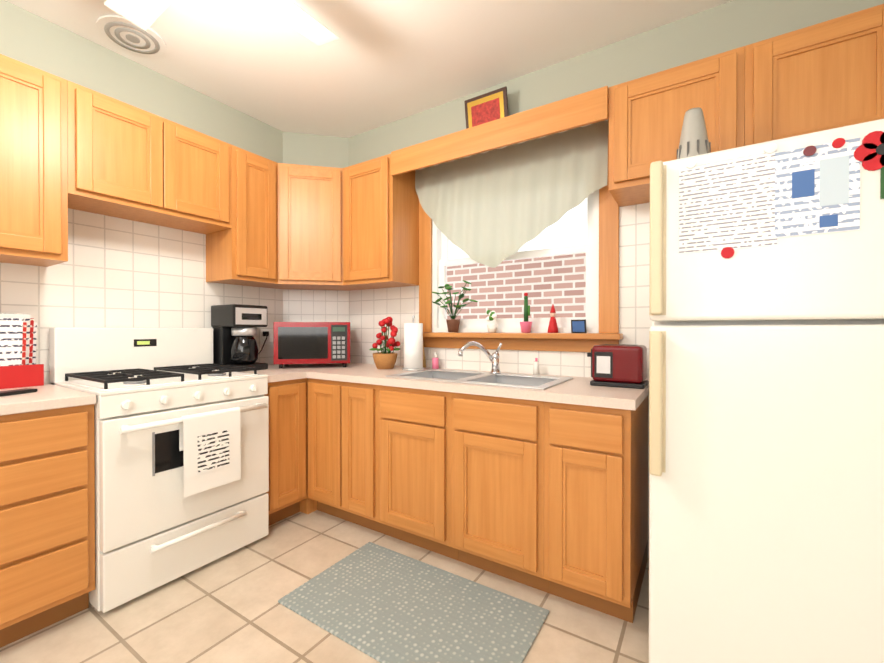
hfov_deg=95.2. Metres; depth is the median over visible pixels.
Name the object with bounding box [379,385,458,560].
base cabinet
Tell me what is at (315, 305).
wall
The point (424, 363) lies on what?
cutting board
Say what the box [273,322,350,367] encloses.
microwave
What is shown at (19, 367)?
magazines
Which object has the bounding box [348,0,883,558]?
wall
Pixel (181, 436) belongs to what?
stove
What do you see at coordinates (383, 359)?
flower basket
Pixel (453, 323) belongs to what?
potted plant
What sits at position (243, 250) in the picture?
upper cabinet
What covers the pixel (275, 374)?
countertop
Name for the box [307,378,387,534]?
base cabinet
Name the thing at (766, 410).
fridge
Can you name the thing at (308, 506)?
base cabinet
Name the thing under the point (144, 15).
ceiling fan
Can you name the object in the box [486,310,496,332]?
potted plant
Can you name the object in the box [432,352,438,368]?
soap bottle
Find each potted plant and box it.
[432,280,477,331]
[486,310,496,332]
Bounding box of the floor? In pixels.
[0,510,648,662]
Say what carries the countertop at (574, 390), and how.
on the base cab left more
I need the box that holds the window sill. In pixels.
[423,332,622,351]
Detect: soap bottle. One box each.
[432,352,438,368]
[533,358,538,374]
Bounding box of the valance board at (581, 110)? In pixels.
[391,86,608,175]
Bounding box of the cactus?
[520,293,531,332]
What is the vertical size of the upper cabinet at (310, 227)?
0.820 m
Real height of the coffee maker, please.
0.420 m
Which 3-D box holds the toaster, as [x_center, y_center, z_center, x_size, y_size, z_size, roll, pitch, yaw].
[0.833,0.159,1.931,0.260,0.192,0.185,0,0,33]
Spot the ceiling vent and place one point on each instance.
(123, 33)
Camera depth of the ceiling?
2.18 m
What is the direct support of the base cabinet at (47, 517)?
on the floor
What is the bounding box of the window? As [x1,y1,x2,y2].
[419,135,618,332]
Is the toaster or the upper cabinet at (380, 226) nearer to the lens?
the toaster
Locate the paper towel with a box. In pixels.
[402,315,424,370]
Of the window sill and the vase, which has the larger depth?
the window sill
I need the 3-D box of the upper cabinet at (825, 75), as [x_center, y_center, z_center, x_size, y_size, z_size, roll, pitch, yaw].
[1.653,-0.897,1.491,0.877,0.480,0.326,0,0,33]
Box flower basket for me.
[369,317,399,368]
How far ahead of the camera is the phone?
1.65 m
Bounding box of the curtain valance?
[415,117,608,267]
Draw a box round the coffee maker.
[211,304,267,371]
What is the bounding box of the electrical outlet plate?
[258,329,268,354]
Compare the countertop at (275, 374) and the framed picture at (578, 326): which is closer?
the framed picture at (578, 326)
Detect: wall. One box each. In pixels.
[0,0,282,383]
[283,132,348,321]
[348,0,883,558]
[447,253,585,332]
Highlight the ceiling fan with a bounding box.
[104,0,339,45]
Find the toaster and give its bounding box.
[587,344,647,388]
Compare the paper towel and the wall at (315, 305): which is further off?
the wall at (315, 305)
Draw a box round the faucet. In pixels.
[458,341,501,373]
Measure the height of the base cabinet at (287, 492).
0.874 m
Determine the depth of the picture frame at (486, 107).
2.44 m
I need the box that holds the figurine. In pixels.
[548,304,557,332]
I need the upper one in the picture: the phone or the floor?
the phone
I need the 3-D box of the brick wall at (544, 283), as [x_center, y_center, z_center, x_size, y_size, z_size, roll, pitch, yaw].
[1.796,0.171,3.680,7.500,1.980,0.100,0,0,33]
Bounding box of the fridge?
[649,119,883,662]
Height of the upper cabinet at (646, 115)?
0.480 m
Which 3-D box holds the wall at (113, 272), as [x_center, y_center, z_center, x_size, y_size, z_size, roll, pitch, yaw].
[-2.247,-0.183,1.639,0.100,2.710,4.500,0,0,33]
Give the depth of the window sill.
2.38 m
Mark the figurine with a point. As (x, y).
(552, 327)
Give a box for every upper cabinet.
[0,54,67,266]
[67,80,231,233]
[206,145,277,285]
[253,163,368,290]
[343,154,418,288]
[608,46,744,206]
[744,4,883,145]
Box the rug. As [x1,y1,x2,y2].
[278,542,548,662]
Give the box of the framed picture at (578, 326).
[571,319,586,332]
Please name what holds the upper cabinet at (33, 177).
attached to the wall at (113, 272)
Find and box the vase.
[677,107,710,158]
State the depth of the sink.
2.26 m
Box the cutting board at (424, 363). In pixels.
[423,344,425,367]
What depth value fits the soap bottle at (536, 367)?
2.31 m
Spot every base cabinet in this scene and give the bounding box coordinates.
[0,404,94,647]
[264,378,307,525]
[300,402,316,513]
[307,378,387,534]
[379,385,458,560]
[451,392,548,592]
[544,395,647,622]
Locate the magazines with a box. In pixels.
[0,313,43,388]
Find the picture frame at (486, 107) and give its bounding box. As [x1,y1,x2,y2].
[464,86,507,128]
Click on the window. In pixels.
(441, 261)
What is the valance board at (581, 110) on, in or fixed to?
attached to the wall at (728, 26)
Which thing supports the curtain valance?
hanging from the valance board at (581, 110)
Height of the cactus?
0.237 m
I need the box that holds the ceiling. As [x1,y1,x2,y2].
[5,0,732,137]
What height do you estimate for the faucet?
0.189 m
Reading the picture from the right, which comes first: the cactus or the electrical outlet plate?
the cactus
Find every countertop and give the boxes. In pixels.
[0,383,95,415]
[242,367,307,382]
[268,363,648,409]
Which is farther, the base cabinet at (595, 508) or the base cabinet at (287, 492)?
the base cabinet at (287, 492)
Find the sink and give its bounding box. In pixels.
[385,369,572,389]
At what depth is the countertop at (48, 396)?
1.57 m
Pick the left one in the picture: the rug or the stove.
the stove
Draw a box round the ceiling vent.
[96,14,166,56]
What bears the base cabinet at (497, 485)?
on the floor
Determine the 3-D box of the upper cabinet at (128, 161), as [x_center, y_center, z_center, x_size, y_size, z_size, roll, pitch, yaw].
[-1.612,-0.886,2.226,0.326,0.510,0.759,0,0,33]
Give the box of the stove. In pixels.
[49,327,268,612]
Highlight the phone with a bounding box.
[0,388,37,395]

